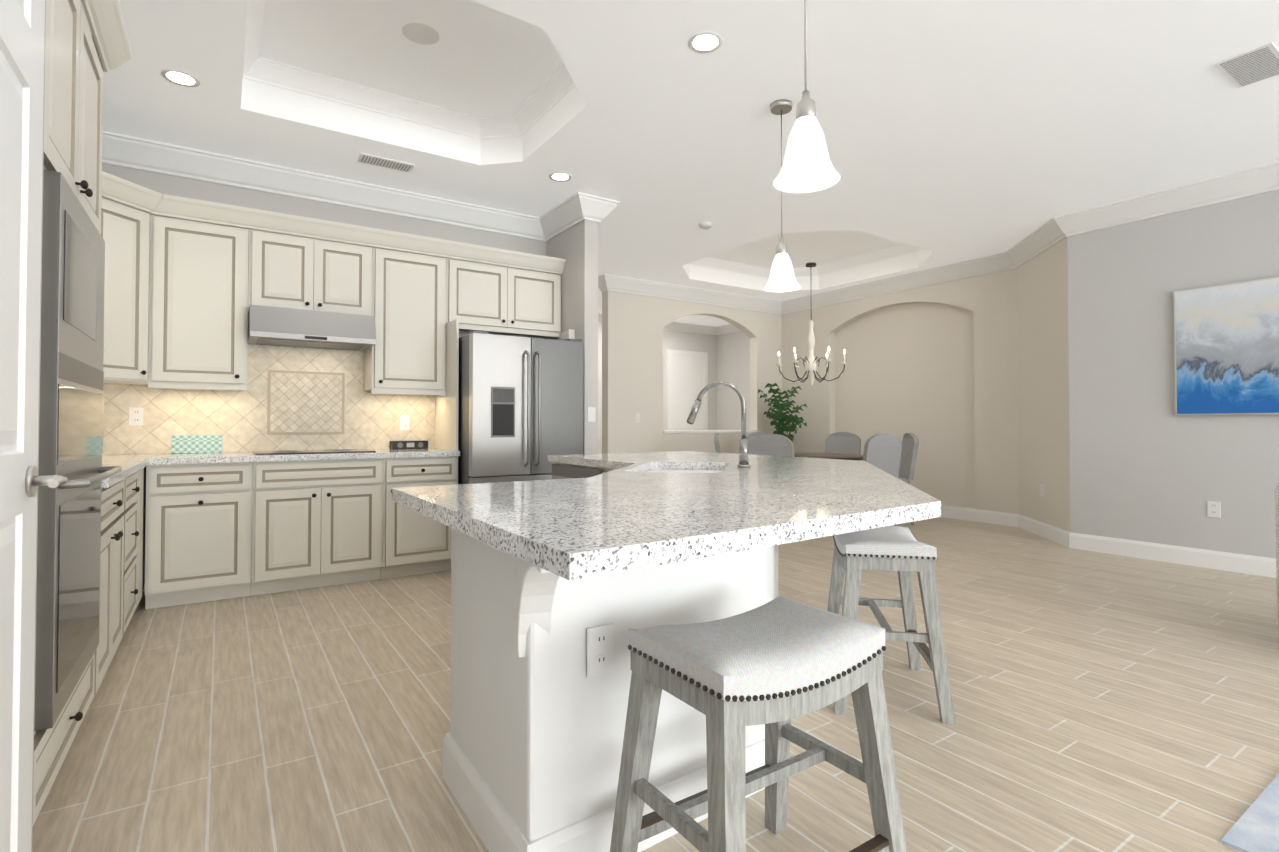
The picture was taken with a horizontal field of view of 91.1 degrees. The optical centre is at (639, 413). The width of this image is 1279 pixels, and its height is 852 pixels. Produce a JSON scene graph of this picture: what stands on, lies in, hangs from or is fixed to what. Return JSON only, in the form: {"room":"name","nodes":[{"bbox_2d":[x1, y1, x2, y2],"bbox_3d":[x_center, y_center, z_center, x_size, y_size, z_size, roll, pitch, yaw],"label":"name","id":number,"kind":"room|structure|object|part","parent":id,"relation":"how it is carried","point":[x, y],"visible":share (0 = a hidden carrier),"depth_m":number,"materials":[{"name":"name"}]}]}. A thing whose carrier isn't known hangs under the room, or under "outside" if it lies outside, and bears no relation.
{"room":"kitchen","nodes":[
{"label":"kitchen","id":0,"kind":"room"},
{"bbox_2d":[31,0,45,851],"bbox_3d":[-1.680,-0.361,1.286,0.625,3.000,0.255,1,-1,-34],"label":"wall","id":1,"kind":"structure","parent":0,"point":[38,427],"depth_m":1.55,"materials":[{"name":"grey paint"}]},
{"bbox_2d":[0,0,67,851],"bbox_3d":[-1.039,-0.087,0.993,0.098,2.418,0.895,1,-1,-34],"label":"pantry door","id":2,"kind":"structure","parent":1,"relation":"in","point":[22,27],"depth_m":1.25,"materials":[{"name":"white wood"}]},
{"bbox_2d":[113,348,136,479],"bbox_3d":[-2.873,0.014,3.158,0.717,0.476,2.282,1,-1,-34],"label":"backsplash","id":3,"kind":"structure","parent":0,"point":[124,359],"depth_m":4.13,"materials":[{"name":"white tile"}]},
{"bbox_2d":[145,189,152,347],"bbox_3d":[-3.139,-0.804,3.785,0.262,1.181,0.262,1,-1,-34],"label":"upper cabinet","id":4,"kind":"object","parent":0,"relation":"attached to","point":[148,291],"depth_m":4.00,"materials":[{"name":"white wood"}]},
{"bbox_2d":[137,348,228,479],"bbox_3d":[-2.454,0.019,3.437,0.290,0.476,2.282,1,-1,-34],"label":"backsplash","id":5,"kind":"structure","parent":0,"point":[183,397],"depth_m":4.20,"materials":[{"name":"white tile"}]},
{"bbox_2d":[229,352,304,475],"bbox_3d":[-2.220,0.022,3.593,0.272,0.476,2.282,1,-1,-34],"label":"backsplash","id":6,"kind":"structure","parent":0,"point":[267,393],"depth_m":4.57,"materials":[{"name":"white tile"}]},
{"bbox_2d":[101,163,545,590],"bbox_3d":[-2.389,-0.299,4.943,3.800,3.000,0.150,1,-1,-34],"label":"wall","id":7,"kind":"structure","parent":0,"point":[204,190],"depth_m":4.82,"materials":[{"name":"grey paint"}]},
{"bbox_2d":[113,177,156,347],"bbox_3d":[-2.916,-0.810,3.139,0.606,1.191,2.275,1,-1,-34],"label":"upper cabinet","id":8,"kind":"object","parent":7,"relation":"attached to","point":[132,224],"depth_m":3.85,"materials":[{"name":"white wood"}]},
{"bbox_3d":[-1.214,-1.339,3.512,3.183,0.120,2.897,1,-1,-34],"label":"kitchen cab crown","id":9,"kind":"part","parent":8,"relation":"part of","materials":[{"name":"white wood"}]},
{"bbox_2d":[149,212,248,351],"bbox_3d":[-2.980,-0.731,4.264,0.533,1.071,0.330,1,-1,-34],"label":"upper cabinet","id":10,"kind":"object","parent":7,"relation":"attached to","point":[199,267],"depth_m":4.12,"materials":[{"name":"white wood"}]},
{"bbox_2d":[102,344,434,454],"bbox_3d":[-2.125,-0.245,3.657,2.510,1.011,2.276,1,-1,-34],"label":"backsplash","id":11,"kind":"structure","parent":7,"relation":"attached to","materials":[{"name":"tile"}]},
{"bbox_2d":[129,407,143,425],"bbox_3d":[-3.354,0.018,4.185,0.075,0.120,0.008,1,-1,-34],"label":"outlet","id":12,"kind":"object","parent":11,"relation":"attached to","point":[136,414],"depth_m":4.18,"materials":[{"name":"white plastic"}]},
{"bbox_2d":[400,416,408,429],"bbox_3d":[-1.923,0.074,5.138,0.075,0.120,0.008,1,-1,-34],"label":"outlet","id":13,"kind":"object","parent":11,"relation":"attached to","point":[404,420],"depth_m":5.13,"materials":[{"name":"white plastic"}]},
{"bbox_2d":[245,208,380,351],"bbox_3d":[-2.380,-0.943,4.565,0.791,0.876,0.501,1,-1,-34],"label":"upper cabinet","id":14,"kind":"object","parent":7,"relation":"attached to","point":[317,295],"depth_m":4.46,"materials":[{"name":"white wood"}]},
{"bbox_2d":[247,305,375,350],"bbox_3d":[-2.376,-0.611,4.554,0.781,0.219,0.492,1,-1,-34],"label":"hood","id":15,"kind":"object","parent":14,"relation":"attached to","point":[268,327],"depth_m":4.40,"materials":[{"name":"silver metal"}]},
{"bbox_2d":[102,130,551,240],"bbox_3d":[-2.303,-1.717,4.855,3.520,0.168,0.132,1,-1,-34],"label":"crown molding","id":16,"kind":"structure","parent":7,"relation":"attached to","point":[122,150],"depth_m":4.70,"materials":[{"name":"white wood"}]},
{"bbox_2d":[361,244,444,363],"bbox_3d":[-1.865,-0.718,5.006,0.555,1.071,0.330,1,-1,-34],"label":"upper cabinet","id":17,"kind":"object","parent":7,"relation":"attached to","point":[412,284],"depth_m":4.88,"materials":[{"name":"white wood"}]},
{"bbox_2d":[433,240,576,363],"bbox_3d":[-1.141,-0.080,5.331,1.019,2.576,0.576,1,-1,-34],"label":"upper cabinet","id":18,"kind":"object","parent":7,"relation":"attached to","point":[487,297],"depth_m":5.26,"materials":[{"name":"white wood"}]},
{"bbox_2d":[305,356,424,471],"bbox_3d":[-1.892,0.025,3.811,0.516,0.476,2.282,1,-1,-34],"label":"backsplash","id":19,"kind":"structure","parent":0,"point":[323,394],"depth_m":4.85,"materials":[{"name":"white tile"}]},
{"bbox_2d":[546,220,597,453],"bbox_3d":[-0.613,-0.288,5.586,0.130,3.000,0.750,1,-1,-34],"label":"wall","id":20,"kind":"structure","parent":0,"point":[576,246],"depth_m":5.30,"materials":[{"name":"grey paint"}]},
{"bbox_2d":[538,192,597,237],"bbox_3d":[-0.633,-1.707,5.421,0.152,0.168,0.722,1,-1,-34],"label":"crown molding","id":21,"kind":"structure","parent":20,"relation":"attached to","point":[580,207],"depth_m":5.35,"materials":[{"name":"white wood"}]},
{"bbox_2d":[587,407,595,421],"bbox_3d":[-0.402,0.006,5.264,0.075,0.120,0.010,1,-1,-34],"label":"switch","id":22,"kind":"object","parent":20,"relation":"attached to","point":[591,413],"visible":1,"depth_m":5.26,"materials":[{"name":"white plastic"}]},
{"bbox_2d":[594,197,619,223],"bbox_3d":[-0.517,-1.703,5.684,0.152,0.168,1.032,1,-1,-34],"label":"crown molding","id":23,"kind":"structure","parent":20,"relation":"attached to","point":[605,206],"depth_m":5.28,"materials":[{"name":"white wood"}]},
{"bbox_2d":[32,517,1278,851],"bbox_3d":[2.269,1.203,2.127,15.500,0.100,22.000,1,-1,-34],"label":"floor","id":24,"kind":"structure","parent":0,"point":[1108,703],"depth_m":2.37,"materials":[{"name":"beige tile"}]},
{"bbox_2d":[33,0,116,824],"bbox_3d":[-2.007,-0.140,1.793,0.641,2.576,0.950,1,-1,-34],"label":"tall cabinet","id":25,"kind":"object","parent":24,"relation":"on","point":[79,285],"depth_m":1.86,"materials":[{"name":"white wood"}]},
{"bbox_2d":[109,488,128,665],"bbox_3d":[-2.503,0.723,2.501,0.616,0.875,0.799,1,-1,-34],"label":"base cabinet","id":26,"kind":"object","parent":24,"relation":"on","point":[119,590],"depth_m":2.88,"materials":[{"name":"white wood"}]},
{"bbox_2d":[129,488,140,621],"bbox_3d":[-2.880,0.732,3.067,0.616,0.875,0.561,1,-1,-34],"label":"base cabinet","id":27,"kind":"object","parent":24,"relation":"on","point":[134,493],"depth_m":3.38,"materials":[{"name":"white wood"}]},
{"bbox_2d":[141,488,144,596],"bbox_3d":[-3.260,0.742,3.637,0.616,0.875,0.809,1,-1,-34],"label":"base cabinet","id":28,"kind":"object","parent":24,"relation":"on","point":[142,489],"depth_m":3.93,"materials":[{"name":"white wood"}]},
{"bbox_2d":[145,484,256,608],"bbox_3d":[-2.885,0.750,4.136,0.541,0.875,0.606,1,-1,-34],"label":"base cabinet","id":29,"kind":"object","parent":24,"relation":"on","point":[199,537],"depth_m":3.89,"materials":[{"name":"white wood"}]},
{"bbox_2d":[113,464,551,487],"bbox_3d":[-2.124,0.282,3.648,2.509,0.041,2.275,1,-1,-34],"label":"countertop","id":30,"kind":"structure","parent":29,"relation":"on","point":[512,467],"depth_m":4.25,"materials":[{"name":"grey stone"}]},
{"bbox_2d":[171,435,222,453],"bbox_3d":[-3.075,0.194,4.367,0.290,0.158,0.041,1,-1,-34],"label":"art","id":31,"kind":"object","parent":30,"relation":"on","point":[180,444],"depth_m":4.36,"materials":[{"name":"multicoloured glass"}]},
{"bbox_2d":[253,449,375,454],"bbox_3d":[-2.342,0.271,4.520,0.740,0.008,0.470,1,-1,-34],"label":"cooktop","id":32,"kind":"object","parent":30,"relation":"in","point":[329,450],"depth_m":4.43,"materials":[{"name":"black metal"}]},
{"bbox_2d":[253,476,384,594],"bbox_3d":[-2.328,0.757,4.507,0.798,0.875,0.606,1,-1,-34],"label":"base cabinet","id":33,"kind":"object","parent":24,"relation":"on","point":[307,533],"depth_m":4.25,"materials":[{"name":"white wood"}]},
{"bbox_2d":[385,472,460,577],"bbox_3d":[-1.771,0.763,4.878,0.541,0.875,0.606,1,-1,-34],"label":"base cabinet","id":34,"kind":"object","parent":24,"relation":"on","point":[415,543],"depth_m":4.60,"materials":[{"name":"white wood"}]},
{"bbox_2d":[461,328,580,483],"bbox_3d":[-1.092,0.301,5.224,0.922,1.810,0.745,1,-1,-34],"label":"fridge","id":35,"kind":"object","parent":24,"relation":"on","point":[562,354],"depth_m":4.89,"materials":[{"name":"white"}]},
{"bbox_2d":[458,330,583,483],"bbox_3d":[-1.050,0.294,5.162,0.922,1.798,0.894,1,-1,-34],"label":"fridge","id":36,"kind":"object","parent":24,"relation":"on","point":[521,399],"depth_m":4.79,"materials":[{"name":"silver metal"}]},
{"bbox_2d":[411,509,778,851],"bbox_3d":[-0.058,0.723,2.717,1.999,0.881,2.631,1,-1,-34],"label":"kitchen island","id":37,"kind":"object","parent":24,"relation":"on","point":[541,672],"depth_m":1.62,"materials":[{"name":"wood"}]},
{"bbox_3d":[-0.108,1.097,2.902,1.872,0.140,2.257,1,-1,-34],"label":"baseboard","id":38,"kind":"part","parent":37,"relation":"part of","materials":[{"name":"white wood"}]},
{"bbox_2d":[392,451,940,584],"bbox_3d":[0.134,0.263,2.787,2.440,0.040,2.800,1,-1,-34],"label":"island countertop","id":39,"kind":"structure","parent":37,"relation":"on","point":[597,516],"depth_m":1.53,"materials":[{"name":"white stone"}]},
{"bbox_2d":[687,381,751,468],"bbox_3d":[0.393,0.047,2.915,0.289,0.396,0.221,1,-1,-34],"label":"faucet","id":40,"kind":"object","parent":39,"relation":"on","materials":[{"name":"silver metal"}]},
{"bbox_2d":[714,433,720,452],"bbox_3d":[1.163,0.734,7.402,0.560,1.023,0.460,0,-1,6],"label":"dining chair","id":41,"kind":"object","parent":24,"relation":"on","point":[716,442],"visible":0.17,"depth_m":7.22,"materials":[{"name":"fabric"}]},
{"bbox_2d":[746,432,766,453],"bbox_3d":[1.666,0.746,8.087,0.460,1.023,0.560,0,-1,-24],"label":"dining chair","id":42,"kind":"object","parent":24,"relation":"on","point":[752,436],"visible":0.08,"depth_m":8.26,"materials":[{"name":"fabric"}]},
{"bbox_2d":[610,596,906,851],"bbox_3d":[0.269,0.813,1.438,0.562,0.657,0.432,1,-1,-34],"label":"stool","id":43,"kind":"object","parent":24,"relation":"on","point":[775,666],"visible":1,"depth_m":1.39,"materials":[{"name":"fabric"}]},
{"bbox_2d":[751,434,793,456],"bbox_3d":[1.504,0.721,6.624,0.460,1.023,0.560,-1,-1,36],"label":"dining chair","id":44,"kind":"object","parent":24,"relation":"on","point":[774,444],"visible":0.17,"depth_m":6.40,"materials":[{"name":"fabric"}]},
{"bbox_2d":[757,383,806,441],"bbox_3d":[2.057,0.418,9.003,0.704,1.704,0.670,1,-1,-34],"label":"palm plant","id":45,"kind":"object","parent":24,"relation":"on","point":[780,416],"visible":0.58,"depth_m":8.92,"materials":[{"name":"green plant"}]},
{"bbox_2d":[794,453,862,460],"bbox_3d":[2.007,0.861,7.306,1.260,0.760,1.260,1,-1,-34],"label":"dining table","id":46,"kind":"object","parent":24,"relation":"on","point":[837,456],"visible":0.15,"depth_m":7.00,"materials":[{"name":"brown wood"}]},
{"bbox_2d":[825,432,860,454],"bbox_3d":[2.511,0.744,7.993,0.460,1.023,0.560,-1,-1,36],"label":"dining chair","id":47,"kind":"object","parent":24,"relation":"on","point":[843,442],"visible":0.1,"depth_m":8.16,"materials":[{"name":"fabric"}]},
{"bbox_2d":[863,434,901,525],"bbox_3d":[2.349,0.719,6.530,0.460,1.023,0.560,0,-1,-24],"label":"dining chair","id":48,"kind":"object","parent":24,"relation":"on","point":[882,452],"visible":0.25,"depth_m":6.30,"materials":[{"name":"fabric"}]},
{"bbox_2d":[827,526,954,724],"bbox_3d":[1.018,0.834,2.658,0.432,0.657,0.562,0,-1,11],"label":"stool","id":49,"kind":"object","parent":24,"relation":"on","point":[904,552],"visible":0.96,"depth_m":2.44,"materials":[{"name":"wood"}]},
{"bbox_2d":[898,433,918,524],"bbox_3d":[2.852,0.731,7.215,0.560,1.023,0.460,0,-1,6],"label":"dining chair","id":50,"kind":"object","parent":24,"relation":"on","point":[910,446],"visible":0.44,"depth_m":7.07,"materials":[{"name":"fabric"}]},
{"bbox_2d":[1221,774,1278,851],"bbox_3d":[4.122,1.135,1.331,3.900,0.010,3.420,1,-1,-34],"label":"rug","id":51,"kind":"object","parent":24,"relation":"on","point":[1255,828],"visible":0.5,"depth_m":1.73,"materials":[{"name":"fabric"}]},
{"bbox_2d":[1275,483,1278,627],"bbox_3d":[3.678,0.716,2.906,0.900,0.880,0.900,1,-1,-34],"label":"armchair","id":52,"kind":"object","parent":51,"relation":"on","point":[1277,522],"visible":1,"depth_m":3.04,"materials":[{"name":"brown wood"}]},
{"bbox_2d":[598,323,716,453],"bbox_3d":[-0.987,-0.203,10.647,7.500,3.000,0.150,1,-1,-34],"label":"wall","id":53,"kind":"structure","parent":0,"point":[686,341],"depth_m":11.80,"materials":[{"name":"white paint"}]},
{"bbox_2d":[598,313,716,334],"bbox_3d":[-0.699,-1.632,10.707,5.380,0.140,0.110,1,-1,-34],"label":"crown molding","id":54,"kind":"structure","parent":53,"relation":"attached to","point":[701,329],"depth_m":11.78,"materials":[{"name":"white"}]},
{"bbox_2d":[667,349,707,429],"bbox_3d":[0.910,0.067,11.798,0.940,2.500,0.030,1,-1,-34],"label":"wall","id":55,"kind":"structure","parent":53,"relation":"attached to","point":[687,377],"depth_m":11.78,"materials":[{"name":"white paint"}]},
{"bbox_2d":[80,0,1278,326],"bbox_3d":[2.269,-2.096,2.183,15.500,0.500,22.000,1,-1,-34],"label":"ceiling","id":56,"kind":"structure","parent":0,"point":[958,130],"depth_m":3.86,"materials":[{"name":"white paint"}]},
{"bbox_2d":[161,69,199,86],"bbox_3d":[-2.495,-1.823,3.414,0.176,0.004,0.176,1,-1,-34],"label":"recessed light","id":57,"kind":"object","parent":56,"relation":"in","point":[177,77],"visible":1,"depth_m":3.41,"materials":[{"name":"white"}]},
{"bbox_2d":[357,153,414,172],"bbox_3d":[-1.821,-1.802,4.512,0.360,0.009,0.160,1,-1,-34],"label":"ceiling vent","id":58,"kind":"object","parent":56,"relation":"in","point":[385,162],"visible":1,"depth_m":4.50,"materials":[{"name":"white metal"}]},
{"bbox_2d":[243,0,574,139],"bbox_3d":[-1.200,-2.068,3.512,1.700,0.112,1.700,1,-1,-34],"label":"crown molding","id":59,"kind":"structure","parent":56,"relation":"attached to","point":[550,92],"depth_m":4.06,"materials":[{"name":"white"}]},
{"bbox_2d":[402,23,439,44],"bbox_3d":[-1.222,-2.120,3.510,0.200,0.006,0.200,1,-1,-34],"label":"ceiling speaker","id":60,"kind":"object","parent":56,"relation":"attached to","point":[420,33],"visible":1,"depth_m":3.50,"materials":[{"name":"white plastic"}]},
{"bbox_2d":[549,172,571,181],"bbox_3d":[-0.601,-1.800,4.772,0.176,0.004,0.176,1,-1,-34],"label":"recessed light","id":61,"kind":"object","parent":56,"relation":"in","point":[560,176],"visible":1,"depth_m":4.76,"materials":[{"name":"white"}]},
{"bbox_2d":[688,31,722,52],"bbox_3d":[0.325,-1.828,3.094,0.176,0.004,0.176,1,-1,-34],"label":"recessed light","id":62,"kind":"object","parent":56,"relation":"in","point":[706,42],"visible":1,"depth_m":3.09,"materials":[{"name":"white"}]},
{"bbox_2d":[699,222,711,228],"bbox_3d":[0.620,-1.766,5.897,0.132,0.034,0.132,1,-1,-34],"label":"smoke detector","id":63,"kind":"object","parent":56,"relation":"attached to","point":[705,225],"visible":1,"depth_m":5.86,"materials":[{"name":"white plastic"}]},
{"bbox_2d":[763,99,800,291],"bbox_3d":[0.836,-1.278,3.689,0.216,1.085,0.216,1,-1,-34],"label":"pendant light","id":64,"kind":"object","parent":56,"relation":"hanging from","point":[782,278],"visible":0.98,"depth_m":3.65,"materials":[{"name":"white glass"}]},
{"bbox_2d":[689,244,920,278],"bbox_3d":[1.924,-2.001,7.479,2.400,0.112,2.500,1,-1,-34],"label":"crown molding","id":65,"kind":"structure","parent":56,"relation":"attached to","point":[833,267],"depth_m":8.35,"materials":[{"name":"white wood"}]},
{"bbox_2d":[773,0,840,192],"bbox_3d":[0.547,-1.306,2.067,0.216,1.085,0.216,1,-1,-34],"label":"pendant light","id":66,"kind":"object","parent":56,"relation":"hanging from","point":[807,166],"visible":1,"depth_m":2.03,"materials":[{"name":"white glass"}]},
{"bbox_2d":[776,262,847,385],"bbox_3d":[2.007,-1.039,7.338,0.804,1.440,0.778,1,-1,-34],"label":"chandelier","id":67,"kind":"object","parent":56,"relation":"hanging from","point":[811,368],"visible":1,"depth_m":7.30,"materials":[{"name":"wrought iron"},{"name":"cream painted wood"}]},
{"bbox_2d":[1213,42,1278,88],"bbox_3d":[3.229,-1.822,3.299,0.420,0.009,0.220,1,-1,-34],"label":"ceiling vent","id":68,"kind":"object","parent":56,"relation":"in","point":[1252,66],"visible":1,"depth_m":3.29,"materials":[{"name":"white metal"}]},
{"bbox_2d":[602,290,781,453],"bbox_3d":[0.862,-0.232,8.935,3.140,3.000,0.150,1,-1,-34],"label":"wall","id":69,"kind":"structure","parent":0,"point":[633,325],"depth_m":8.38,"materials":[{"name":"beige paint"}]},
{"bbox_2d":[635,414,639,422],"bbox_3d":[-0.025,0.057,8.242,0.075,0.120,0.010,1,-1,-34],"label":"light switch","id":70,"kind":"object","parent":69,"relation":"attached to","point":[637,418],"visible":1,"depth_m":8.24,"materials":[{"name":"white plastic"}]},
{"bbox_2d":[663,430,757,432],"bbox_3d":[1.004,0.252,9.021,1.740,0.035,0.210,1,-1,-34],"label":"sill","id":71,"kind":"structure","parent":69,"relation":"on","point":[699,431],"depth_m":8.85,"materials":[{"name":"white"}]},
{"bbox_2d":[717,331,749,429],"bbox_3d":[2.210,-0.192,11.304,0.150,3.000,2.300,1,-1,-34],"label":"wall","id":72,"kind":"structure","parent":0,"point":[733,357],"depth_m":11.85,"materials":[{"name":"white paint"}]},
{"bbox_2d":[716,324,740,334],"bbox_3d":[2.137,-1.623,11.202,0.110,0.140,2.170,1,-1,-34],"label":"crown molding","id":73,"kind":"structure","parent":72,"relation":"attached to","point":[729,328],"depth_m":11.92,"materials":[{"name":"white"}]},
{"bbox_2d":[782,268,1018,513],"bbox_3d":[3.181,-0.241,8.395,0.120,3.000,3.620,1,-1,-34],"label":"wall","id":74,"kind":"structure","parent":0,"point":[989,300],"depth_m":7.22,"materials":[{"name":"beige paint"}]},
{"bbox_2d":[835,303,974,507],"bbox_3d":[3.285,-0.240,8.464,0.130,3.000,3.620,1,-1,-34],"label":"wall niche","id":75,"kind":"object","parent":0,"point":[909,368],"depth_m":7.94,"materials":[{"name":"beige paint"}]},
{"bbox_2d":[1017,237,1070,531],"bbox_3d":[4.098,-0.276,6.297,0.148,3.000,1.237,0,-1,11],"label":"wall","id":76,"kind":"structure","parent":0,"point":[1043,372],"depth_m":6.20,"materials":[{"name":"beige paint"}]},
{"bbox_2d":[1040,484,1043,496],"bbox_3d":[4.014,0.763,6.264,0.008,0.120,0.075,0,-1,11],"label":"electrical outlet","id":77,"kind":"object","parent":76,"relation":"attached to","point":[1042,490],"visible":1,"depth_m":6.25,"materials":[{"name":"white plastic"}]},
{"bbox_2d":[1067,190,1278,557],"bbox_3d":[7.584,-0.378,0.317,0.150,3.000,13.050,1,-1,-34],"label":"wall","id":78,"kind":"structure","parent":0,"point":[1147,464],"depth_m":5.16,"materials":[{"name":"grey paint"}]},
{"bbox_2d":[598,161,1278,313],"bbox_3d":[5.617,-1.770,1.704,3.272,0.168,17.500,1,-1,-34],"label":"crown molding","id":79,"kind":"structure","parent":78,"relation":"attached to","point":[1205,192],"depth_m":6.55,"materials":[{"name":"white wood"}]},
{"bbox_2d":[941,506,1276,577],"bbox_3d":[5.665,1.076,1.688,3.156,0.140,17.500,1,-1,-34],"label":"baseboard","id":80,"kind":"structure","parent":78,"relation":"attached to","point":[1241,563],"depth_m":5.30,"materials":[{"name":"white wood"}]},
{"bbox_2d":[1207,501,1220,517],"bbox_3d":[4.449,0.740,4.861,0.008,0.120,0.075,1,-1,-34],"label":"electrical outlet","id":81,"kind":"object","parent":78,"relation":"attached to","point":[1214,509],"visible":1,"depth_m":4.86,"materials":[{"name":"white plastic"}]},
{"bbox_2d":[1173,277,1278,414],"bbox_3d":[4.509,-0.492,4.765,0.035,1.000,0.700,1,-1,-34],"label":"picture","id":82,"kind":"object","parent":78,"relation":"attached to","point":[1226,349],"visible":0.94,"depth_m":4.78,"materials":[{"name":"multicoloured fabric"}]}
]}

